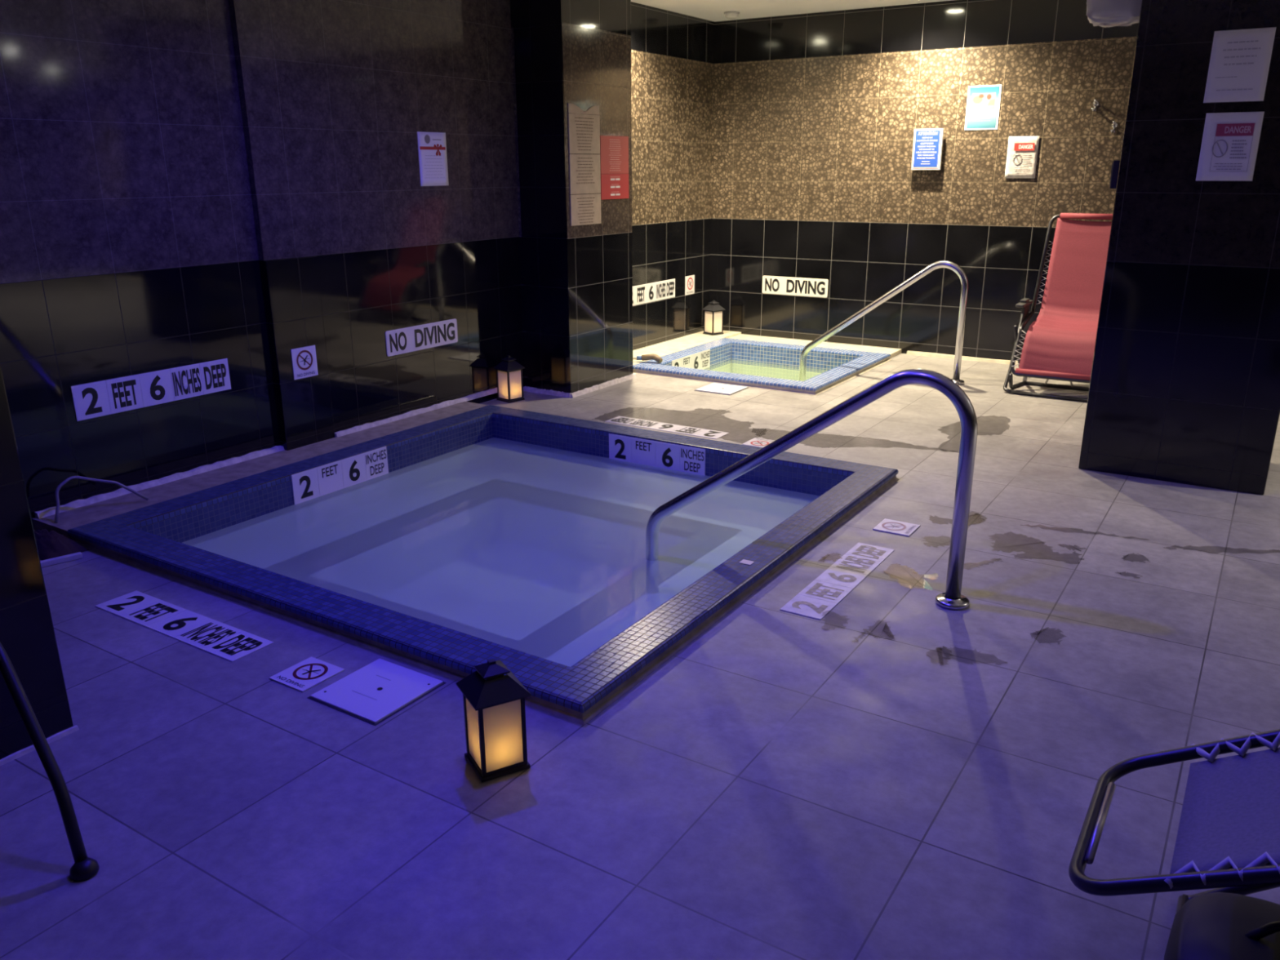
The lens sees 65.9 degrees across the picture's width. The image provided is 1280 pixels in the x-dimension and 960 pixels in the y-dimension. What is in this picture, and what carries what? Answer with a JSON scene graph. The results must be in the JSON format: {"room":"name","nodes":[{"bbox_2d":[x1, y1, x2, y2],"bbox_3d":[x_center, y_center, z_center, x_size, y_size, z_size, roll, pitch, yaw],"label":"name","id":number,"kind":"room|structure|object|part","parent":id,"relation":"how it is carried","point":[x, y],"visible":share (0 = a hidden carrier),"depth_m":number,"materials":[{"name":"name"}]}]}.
{"room":"indoor hot tub spa","nodes":[
{"label":"indoor hot tub spa","id":0,"kind":"room"},
{"bbox_2d":[0,364,73,759],"bbox_3d":[-2.923,-0.431,1.911,1.970,2.550,2.134,11,21,31],"label":"column","id":1,"kind":"structure","parent":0,"point":[27,633],"depth_m":2.48,"materials":[{"name":"black tile"}]},
{"bbox_2d":[0,724,79,765],"bbox_3d":[-2.055,0.923,1.827,0.012,0.012,2.040,11,21,31],"label":"baseboard","id":2,"kind":"structure","parent":1,"relation":"attached to","point":[56,736],"depth_m":2.55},
{"bbox_2d":[0,0,280,529],"bbox_3d":[-2.553,-1.078,3.946,0.290,2.550,2.130,11,21,31],"label":"wall","id":3,"kind":"structure","parent":0,"point":[128,244],"depth_m":4.23,"materials":[{"name":"black tile"}]},
{"bbox_2d":[71,358,231,421],"bbox_3d":[-2.184,-0.417,4.466,0.005,0.150,0.749,11,21,31],"label":"depth marker","id":4,"kind":"object","parent":3,"relation":"attached to","point":[112,396],"visible":1,"depth_m":4.43,"materials":[{"name":"white ceramic"}]},
{"bbox_2d":[34,445,284,519],"bbox_3d":[-2.171,-0.010,4.592,0.030,0.030,1.230,11,21,31],"label":"baseboard","id":5,"kind":"structure","parent":3,"relation":"attached to","point":[78,503],"depth_m":4.52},
{"bbox_2d":[227,0,524,450],"bbox_3d":[-1.438,-1.597,5.568,0.330,2.550,1.940,11,21,31],"label":"wall","id":6,"kind":"structure","parent":0,"point":[335,96],"depth_m":5.38,"materials":[{"name":"black tile"}]},
{"bbox_2d":[31,401,488,538],"bbox_3d":[-1.718,-0.124,5.065,0.269,0.048,2.565,11,21,31],"label":"pool ledge","id":7,"kind":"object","parent":6,"relation":"attached to","point":[92,513],"depth_m":4.69,"materials":[{"name":"tile"}]},
{"bbox_2d":[53,475,148,522],"bbox_3d":[-2.283,0.052,4.162,0.059,0.169,0.377,16,24,41],"label":"hose","id":8,"kind":"object","parent":7,"relation":"on","point":[56,493],"visible":1,"depth_m":4.12,"materials":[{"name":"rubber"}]},
{"bbox_2d":[264,256,334,450],"bbox_3d":[-1.731,-0.624,5.061,0.013,1.002,0.310,11,21,31],"label":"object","id":9,"kind":"structure","parent":6,"relation":"attached to","point":[293,286],"depth_m":5.03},
{"bbox_2d":[290,345,318,379],"bbox_3d":[-1.719,-0.603,5.067,0.005,0.156,0.150,11,21,31],"label":"sign","id":10,"kind":"structure","parent":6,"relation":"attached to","point":[304,365],"depth_m":5.06,"materials":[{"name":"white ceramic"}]},
{"bbox_2d":[334,387,497,437],"bbox_3d":[-1.223,-0.440,5.934,0.025,0.030,1.535,11,21,31],"label":"baseboard","id":11,"kind":"structure","parent":6,"relation":"attached to","point":[482,393],"depth_m":5.79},
{"bbox_2d":[385,318,457,356],"bbox_3d":[-1.265,-0.835,5.762,0.005,0.143,0.575,11,21,31],"label":"sign","id":12,"kind":"object","parent":6,"relation":"attached to","point":[411,339],"visible":1,"depth_m":5.75,"materials":[{"name":"white"}]},
{"bbox_2d":[417,131,448,186],"bbox_3d":[-1.173,-1.821,5.608,0.002,0.290,0.225,11,21,31],"label":"flyer","id":13,"kind":"object","parent":6,"relation":"attached to","point":[432,146],"visible":1,"depth_m":5.61,"materials":[{"name":"white paper"}]},
{"bbox_2d":[510,0,632,393],"bbox_3d":[-0.553,-1.910,6.544,0.715,2.550,0.740,11,21,31],"label":"wall","id":14,"kind":"structure","parent":0,"point":[597,33],"depth_m":6.37,"materials":[{"name":"black tile"}]},
{"bbox_2d":[512,0,571,393],"bbox_3d":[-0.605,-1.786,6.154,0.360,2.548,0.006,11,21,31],"label":"pillar","id":15,"kind":"structure","parent":14,"relation":"attached to","point":[537,24],"depth_m":6.14,"materials":[{"name":"black tile"}]},
{"bbox_2d":[523,386,571,397],"bbox_3d":[-0.616,-0.582,6.524,0.395,0.030,0.029,11,21,31],"label":"baseboard","id":16,"kind":"structure","parent":14,"relation":"attached to","point":[526,388],"depth_m":6.51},
{"bbox_2d":[567,102,601,226],"bbox_3d":[-0.343,-1.963,6.170,0.007,0.715,0.325,11,21,31],"label":"notice board","id":17,"kind":"object","parent":14,"relation":"attached to","point":[584,130],"visible":1,"depth_m":6.17,"materials":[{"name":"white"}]},
{"bbox_3d":[-0.344,-2.278,6.071,0.006,0.054,0.325,11,21,31],"label":"header panel","id":18,"kind":"part","parent":17,"relation":"part of","materials":[{"name":"white paper"}]},
{"bbox_3d":[-0.344,-2.140,6.114,0.006,0.230,0.325,11,21,31],"label":"panel","id":19,"kind":"part","parent":17,"relation":"part of","materials":[{"name":"white paper"}]},
{"bbox_3d":[-0.343,-1.915,6.186,0.006,0.235,0.325,11,21,31],"label":"panel","id":20,"kind":"part","parent":17,"relation":"part of","materials":[{"name":"white paper"}]},
{"bbox_3d":[-0.342,-1.711,6.250,0.006,0.185,0.325,11,21,31],"label":"panel","id":21,"kind":"part","parent":17,"relation":"part of","materials":[{"name":"white paper"}]},
{"bbox_2d":[570,373,636,397],"bbox_3d":[-0.238,-0.648,6.729,0.028,0.029,0.770,11,21,31],"label":"baseboard","id":22,"kind":"structure","parent":14,"relation":"attached to","point":[617,380],"depth_m":6.71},
{"bbox_2d":[600,135,628,199],"bbox_3d":[-0.164,-2.035,6.439,0.007,0.392,0.322,11,21,31],"label":"notice","id":23,"kind":"object","parent":14,"relation":"attached to","point":[614,150],"visible":1,"depth_m":6.43,"materials":[{"name":"red paper"}]},
{"bbox_3d":[-0.165,-2.111,6.415,0.006,0.232,0.322,11,21,31],"label":"panel","id":24,"kind":"part","parent":23,"relation":"part of","materials":[{"name":"red"}]},
{"bbox_3d":[-0.164,-1.924,6.475,0.006,0.158,0.322,11,21,31],"label":"panel","id":25,"kind":"part","parent":23,"relation":"part of","materials":[{"name":"red"}]},
{"bbox_2d":[0,353,1279,959],"bbox_3d":[1.565,0.762,2.309,12.500,0.001,13.000,11,21,31],"label":"floor","id":26,"kind":"structure","parent":0,"point":[895,773],"depth_m":2.48,"materials":[{"name":"tile"}]},
{"bbox_2d":[0,642,99,881],"bbox_3d":[-1.401,0.497,2.182,0.618,0.616,0.056,14,22,37],"label":"handrail","id":27,"kind":"object","parent":26,"relation":"on","point":[84,868],"visible":1,"depth_m":2.11,"materials":[{"name":"grey metal"}]},
{"bbox_2d":[40,551,82,567],"bbox_3d":[-2.238,0.312,3.737,0.230,0.021,0.024,-15,23,-39],"label":"strip","id":28,"kind":"object","parent":26,"relation":"on","point":[64,558],"visible":0.56,"depth_m":3.76,"materials":[{"name":"grey"}]},
{"bbox_2d":[34,528,89,560],"bbox_3d":[-2.350,0.234,3.900,0.340,0.071,0.160,11,21,31],"label":"cloth","id":29,"kind":"object","parent":26,"relation":"on","point":[51,544],"visible":0.67,"depth_m":3.84,"materials":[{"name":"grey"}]},
{"bbox_2d":[94,591,273,662],"bbox_3d":[-1.513,0.472,3.255,0.749,0.003,0.150,11,21,31],"label":"depth marker","id":30,"kind":"object","parent":26,"relation":"on","point":[224,641],"visible":1,"depth_m":3.23,"materials":[{"name":"white plastic"}]},
{"bbox_2d":[269,656,344,692],"bbox_3d":[-0.985,0.574,2.924,0.148,0.005,0.154,11,21,31],"label":"sign","id":31,"kind":"object","parent":26,"relation":"on","point":[306,674],"depth_m":2.92,"materials":[{"name":"white ceramic"}]},
{"bbox_2d":[306,658,446,725],"bbox_3d":[-0.753,0.600,2.834,0.274,0.009,0.274,11,21,31],"label":"skimmer cover","id":32,"kind":"object","parent":26,"relation":"on","point":[380,689],"visible":1,"depth_m":2.81,"materials":[{"name":"white plastic"}]},
{"bbox_3d":[-0.753,0.603,2.835,0.274,0.001,0.274,11,21,31],"label":"frame","id":33,"kind":"part","parent":32,"relation":"part of","materials":[{"name":"grey plastic"}]},
{"bbox_2d":[66,404,899,724],"bbox_3d":[-0.533,0.345,4.420,2.573,0.575,2.591,11,21,31],"label":"hot tub","id":34,"kind":"object","parent":26,"relation":"in","point":[514,537],"visible":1,"depth_m":4.13,"materials":[{"name":"blue tile"}]},
{"bbox_2d":[290,445,388,504],"bbox_3d":[-1.480,-0.028,4.914,0.005,0.150,0.599,11,21,31],"label":"depth marker","id":35,"kind":"object","parent":34,"relation":"on","point":[307,485],"visible":1,"depth_m":4.89,"materials":[{"name":"white tile"}]},
{"bbox_2d":[608,433,705,475],"bbox_3d":[0.083,-0.133,5.249,0.599,0.150,0.005,11,21,31],"label":"depth marker","id":36,"kind":"object","parent":34,"relation":"on","point":[628,449],"visible":1,"depth_m":5.24,"materials":[{"name":"white tile"}]},
{"bbox_2d":[739,559,754,564],"bbox_3d":[0.389,0.299,3.596,0.045,0.001,0.035,11,21,31],"label":"sticker","id":37,"kind":"object","parent":34,"relation":"on","point":[744,561],"visible":1,"depth_m":3.60,"materials":[{"name":"beige"}]},
{"bbox_2d":[645,368,977,609],"bbox_3d":[0.571,0.062,3.601,1.292,1.032,0.112,11,21,31],"label":"handrail","id":38,"kind":"object","parent":34,"relation":"on","point":[952,599],"visible":0.99,"depth_m":3.33,"materials":[{"name":"silver metal"}]},
{"bbox_2d":[456,658,531,782],"bbox_3d":[-0.360,0.575,2.445,0.142,0.286,0.142,-10,20,-27],"label":"lantern","id":39,"kind":"object","parent":26,"relation":"on","point":[495,713],"visible":1,"depth_m":2.41,"materials":[{"name":"black metal"}]},
{"bbox_3d":[-0.407,0.617,2.431,0.002,0.177,0.098,-10,20,-27],"label":"pane","id":40,"kind":"part","parent":39,"relation":"part of","materials":[{"name":"white glass"}]},
{"bbox_3d":[-0.360,0.605,2.454,0.118,0.185,0.118,-10,20,-27],"label":"frame","id":41,"kind":"part","parent":39,"relation":"part of","materials":[{"name":"black metal"}]},
{"bbox_3d":[-0.334,0.623,2.411,0.098,0.177,0.002,-10,20,-27],"label":"pane","id":42,"kind":"part","parent":39,"relation":"part of","materials":[{"name":"white glass"}]},
{"bbox_2d":[493,355,524,402],"bbox_3d":[-0.834,-0.653,6.324,0.142,0.286,0.142,16,24,41],"label":"lantern","id":43,"kind":"object","parent":26,"relation":"on","point":[508,371],"visible":1,"depth_m":6.29,"materials":[{"name":"black metal"}]},
{"bbox_3d":[-0.871,-0.607,6.298,0.098,0.177,0.002,16,24,41],"label":"pane","id":44,"kind":"part","parent":43,"relation":"part of","materials":[{"name":"white glass"}]},
{"bbox_3d":[-0.834,-0.623,6.334,0.118,0.185,0.118,16,24,41],"label":"frame","id":45,"kind":"part","parent":43,"relation":"part of","materials":[{"name":"black metal"}]},
{"bbox_3d":[-0.795,-0.608,6.300,0.002,0.177,0.098,16,24,41],"label":"pane","id":46,"kind":"part","parent":43,"relation":"part of","materials":[{"name":"white glass"}]},
{"bbox_2d":[605,416,728,439],"bbox_3d":[0.147,-0.305,5.683,0.744,0.003,0.149,11,21,31],"label":"depth marker","id":47,"kind":"object","parent":26,"relation":"attached to","point":[619,420],"visible":1,"depth_m":5.67,"materials":[{"name":"white tile"}]},
{"bbox_2d":[693,382,748,395],"bbox_3d":[0.549,-0.615,6.647,0.274,0.009,0.274,11,21,31],"label":"skimmer cover","id":48,"kind":"object","parent":26,"relation":"on","point":[713,388],"visible":1,"depth_m":6.62,"materials":[{"name":"white plastic"}]},
{"bbox_3d":[0.549,-0.611,6.648,0.274,0.001,0.274,11,21,31],"label":"frame","id":49,"kind":"part","parent":48,"relation":"part of","materials":[{"name":"grey plastic"}]},
{"bbox_2d":[742,437,773,448],"bbox_3d":[0.653,-0.200,5.342,0.148,0.005,0.154,11,21,31],"label":"sign","id":50,"kind":"object","parent":26,"relation":"on","point":[758,442],"depth_m":5.34,"materials":[{"name":"white ceramic"}]},
{"bbox_2d":[632,337,890,395],"bbox_3d":[0.927,-0.665,7.477,1.479,0.500,1.479,11,21,31],"label":"hot tub","id":51,"kind":"object","parent":26,"relation":"in","point":[769,366],"visible":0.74,"depth_m":7.70,"materials":[{"name":"blue tile"}]},
{"bbox_2d":[632,353,662,363],"bbox_3d":[-0.035,-0.910,7.326,0.427,0.063,0.070,6,19,19],"label":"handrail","id":52,"kind":"object","parent":51,"relation":"on","point":[656,357],"visible":0.62,"depth_m":7.28,"materials":[{"name":"silver metal"}]},
{"bbox_2d":[671,348,710,369],"bbox_3d":[0.396,-0.895,7.634,0.005,0.148,0.591,11,21,31],"label":"depth marker","id":53,"kind":"object","parent":51,"relation":"attached to","point":[700,360],"visible":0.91,"depth_m":7.68,"materials":[{"name":"white tile"}]},
{"bbox_2d":[799,260,968,384],"bbox_3d":[1.710,-0.935,7.029,1.214,1.260,0.112,11,21,31],"label":"handrail","id":54,"kind":"object","parent":51,"relation":"on","point":[955,268],"visible":0.91,"depth_m":6.76,"materials":[{"name":"silver metal"}]},
{"bbox_2d":[779,542,894,619],"bbox_3d":[0.733,0.355,3.595,0.147,0.003,0.734,11,21,31],"label":"depth marker","id":55,"kind":"object","parent":26,"relation":"on","point":[819,597],"visible":1,"depth_m":3.55,"materials":[{"name":"tile"}]},
{"bbox_2d":[872,518,919,536],"bbox_3d":[1.062,0.196,4.090,0.152,0.005,0.146,11,21,31],"label":"sign","id":56,"kind":"object","parent":26,"relation":"on","point":[894,526],"depth_m":4.08,"materials":[{"name":"white"}]},
{"bbox_2d":[1003,213,1112,402],"bbox_3d":[2.868,-1.150,6.466,0.716,1.118,0.770,11,21,31],"label":"chair","id":57,"kind":"object","parent":26,"relation":"on","point":[1060,344],"visible":0.62,"depth_m":6.58,"materials":[{"name":"red fabric"}]},
{"bbox_3d":[2.507,-0.872,6.560,0.067,0.535,0.386,11,21,31],"label":"leg","id":58,"kind":"part","parent":57,"relation":"part of","materials":[{"name":"grey metal"}]},
{"bbox_3d":[2.622,-0.876,6.748,0.066,0.427,0.520,11,21,31],"label":"leg","id":59,"kind":"part","parent":57,"relation":"part of","materials":[{"name":"grey metal"}]},
{"bbox_3d":[2.575,-1.190,6.615,0.056,0.040,0.280,11,21,31],"label":"armrest","id":60,"kind":"part","parent":57,"relation":"part of","materials":[{"name":"grey plastic"}]},
{"bbox_3d":[2.998,-1.430,6.592,0.624,0.647,0.284,11,21,31],"label":"frame","id":61,"kind":"part","parent":57,"relation":"part of","materials":[{"name":"grey"}]},
{"bbox_3d":[2.807,-0.877,6.451,0.625,0.374,0.500,11,21,31],"label":"seat frame","id":62,"kind":"part","parent":57,"relation":"part of","materials":[{"name":"grey"}]},
{"bbox_2d":[1068,728,1279,914],"bbox_3d":[1.380,0.701,1.450,1.348,0.636,0.520,11,21,31],"label":"lounger","id":63,"kind":"object","parent":26,"relation":"on","point":[1228,841],"visible":0.94,"depth_m":1.68,"materials":[{"name":"grey metal"}]},
{"bbox_3d":[0.835,0.618,1.790,0.014,0.014,0.255,11,21,31],"label":"rod","id":64,"kind":"part","parent":63,"relation":"part of","materials":[{"name":"grey metal"}]},
{"bbox_3d":[1.347,0.666,1.770,0.599,0.509,0.025,11,21,31],"label":"leg","id":65,"kind":"part","parent":63,"relation":"part of","materials":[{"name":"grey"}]},
{"bbox_2d":[1164,892,1279,959],"bbox_3d":[1.092,0.848,1.631,0.400,0.246,0.340,11,21,31],"label":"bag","id":66,"kind":"object","parent":26,"relation":"on","point":[1214,926],"visible":1,"depth_m":1.68,"materials":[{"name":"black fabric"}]},
{"bbox_3d":[1.092,0.760,1.603,0.192,0.062,0.016,11,21,31],"label":"handle","id":67,"kind":"part","parent":66,"relation":"part of","materials":[{"name":"black leather"}]},
{"bbox_2d":[631,1,714,350],"bbox_3d":[-0.022,-2.285,7.719,0.280,2.550,1.910,11,21,31],"label":"wall","id":68,"kind":"structure","parent":0,"point":[673,53],"depth_m":7.84,"materials":[{"name":"black tile"}]},
{"bbox_2d":[632,278,675,306],"bbox_3d":[0.088,-1.493,7.866,0.005,0.150,0.746,11,21,31],"label":"depth marker","id":69,"kind":"object","parent":68,"relation":"attached to","point":[662,290],"visible":0.91,"depth_m":7.89,"materials":[{"name":"white ceramic"}]},
{"bbox_2d":[632,330,741,364],"bbox_3d":[0.238,-1.048,7.946,0.319,0.052,1.900,11,21,31],"label":"trim","id":70,"kind":"structure","parent":68,"relation":"attached to","point":[663,348],"depth_m":8.04,"materials":[{"name":"beige tile"}]},
{"bbox_2d":[702,300,725,335],"bbox_3d":[0.631,-1.397,8.480,0.142,0.286,0.142,-14,22,-36],"label":"lantern","id":71,"kind":"object","parent":70,"relation":"on","point":[713,312],"visible":1,"depth_m":8.45,"materials":[{"name":"black metal"}]},
{"bbox_3d":[0.589,-1.353,8.459,0.002,0.177,0.098,-14,22,-36],"label":"pane","id":72,"kind":"part","parent":71,"relation":"part of","materials":[{"name":"white glass"}]},
{"bbox_3d":[0.632,-1.367,8.489,0.118,0.185,0.118,-14,22,-36],"label":"frame","id":73,"kind":"part","parent":71,"relation":"part of","materials":[{"name":"black metal"}]},
{"bbox_3d":[0.665,-1.351,8.450,0.098,0.177,0.002,-14,22,-36],"label":"pane","id":74,"kind":"part","parent":71,"relation":"part of","materials":[{"name":"white glass"}]},
{"bbox_2d":[684,275,694,295],"bbox_3d":[0.423,-1.650,8.364,0.005,0.156,0.150,11,21,31],"label":"tile","id":75,"kind":"structure","parent":68,"relation":"attached to","point":[690,280],"depth_m":8.36,"materials":[{"name":"white ceramic"}]},
{"bbox_2d":[631,0,952,22],"bbox_3d":[1.354,-1.593,1.136,12.600,0.100,11.900,11,21,31],"label":"ceiling","id":76,"kind":"structure","parent":0,"point":[708,10],"depth_m":7.23,"materials":[{"name":"paint"}]},
{"bbox_2d":[724,11,739,18],"bbox_3d":[0.699,-3.544,7.536,0.120,0.043,0.120,11,21,31],"label":"smoke detector","id":77,"kind":"object","parent":76,"relation":"attached to","point":[729,15],"visible":1,"depth_m":7.50,"materials":[{"name":"grey plastic"}]},
{"bbox_2d":[709,0,1138,360],"bbox_3d":[5.061,-1.699,5.803,11.000,2.550,0.200,11,21,31],"label":"wall","id":78,"kind":"structure","parent":0,"point":[815,116],"depth_m":7.54,"materials":[{"name":"black tile"}]},
{"bbox_2d":[762,275,828,297],"bbox_3d":[1.288,-1.613,8.233,0.590,0.148,0.005,11,21,31],"label":"sign","id":79,"kind":"object","parent":78,"relation":"attached to","point":[803,286],"visible":1,"depth_m":8.23,"materials":[{"name":"beige plastic"}]},
{"bbox_2d":[729,333,901,358],"bbox_3d":[1.391,-1.103,8.133,1.450,0.035,0.329,11,21,31],"label":"trim","id":80,"kind":"structure","parent":78,"relation":"attached to","point":[893,352],"depth_m":8.11,"materials":[{"name":"beige tile"}]},
{"bbox_2d":[911,128,944,169],"bbox_3d":[2.136,-2.458,7.344,0.215,0.290,0.026,11,21,31],"label":"sign","id":81,"kind":"object","parent":78,"relation":"attached to","point":[927,146],"visible":1,"depth_m":7.33,"materials":[{"name":"blue"}]},
{"bbox_2d":[906,351,1017,364],"bbox_3d":[5.753,-0.326,5.634,8.620,0.030,0.030,11,21,31],"label":"baseboard","id":82,"kind":"structure","parent":78,"relation":"attached to","point":[910,353],"depth_m":7.63,"materials":[{"name":"beige tile"}]},
{"bbox_2d":[964,84,1001,129],"bbox_3d":[2.465,-2.678,7.105,0.235,0.300,0.004,11,21,31],"label":"poster","id":83,"kind":"object","parent":78,"relation":"attached to","point":[983,103],"visible":1,"depth_m":7.10,"materials":[{"name":"white paper"}]},
{"bbox_2d":[971,92,995,109],"bbox_3d":[2.465,-2.720,7.091,0.165,0.105,0.001,11,21,31],"label":"photo","id":84,"kind":"object","parent":83,"relation":"on","point":[980,100],"depth_m":7.09,"materials":[{"name":"multicoloured"}]},
{"bbox_2d":[1004,136,1039,177],"bbox_3d":[2.722,-2.301,7.046,0.210,0.285,0.009,11,21,31],"label":"notice","id":85,"kind":"object","parent":78,"relation":"attached to","point":[1022,151],"visible":1,"depth_m":7.04,"materials":[{"name":"plastic"}]},
{"bbox_2d":[1092,99,1098,111],"bbox_3d":[3.084,-2.538,6.700,0.036,0.080,0.066,11,21,31],"label":"wall hook","id":86,"kind":"object","parent":78,"relation":"attached to","point":[1095,103],"visible":1,"depth_m":6.71,"materials":[{"name":"silver metal"}]},
{"bbox_2d":[1111,120,1117,133],"bbox_3d":[3.198,-2.382,6.672,0.036,0.080,0.066,11,21,31],"label":"wall hook","id":87,"kind":"object","parent":78,"relation":"attached to","point":[1114,124],"visible":1,"depth_m":6.68,"materials":[{"name":"silver metal"}]},
{"bbox_2d":[1078,0,1279,494],"bbox_3d":[2.657,-1.288,4.540,0.785,2.550,0.630,11,21,31],"label":"wall","id":88,"kind":"structure","parent":0,"point":[1184,387],"depth_m":4.40,"materials":[{"name":"black tile"}]},
{"bbox_2d":[1086,0,1142,27],"bbox_3d":[2.214,-2.297,4.534,0.279,0.392,0.190,11,21,31],"label":"emergency light","id":89,"kind":"object","parent":88,"relation":"attached to","point":[1103,13],"visible":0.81,"depth_m":4.52,"materials":[{"name":"grey plastic"}]},
{"bbox_2d":[1109,160,1119,188],"bbox_3d":[2.294,-1.460,4.723,0.068,0.130,0.100,11,21,31],"label":"wall box","id":90,"kind":"object","parent":88,"relation":"attached to","point":[1115,166],"visible":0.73,"depth_m":4.69,"materials":[{"name":"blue plastic"}]},
{"bbox_2d":[1195,111,1264,181],"bbox_3d":[2.505,-1.416,4.201,0.212,0.276,0.006,11,21,31],"label":"notice","id":91,"kind":"object","parent":88,"relation":"attached to","point":[1229,145],"visible":1,"depth_m":4.20,"materials":[{"name":"white paper"}]},
{"bbox_2d":[1203,26,1276,102],"bbox_3d":[2.493,-1.724,4.113,0.220,0.280,0.003,11,21,31],"label":"printed sheet","id":92,"kind":"object","parent":88,"relation":"attached to","point":[1240,60],"visible":1,"depth_m":4.11,"materials":[{"name":"white paper"}]}
]}

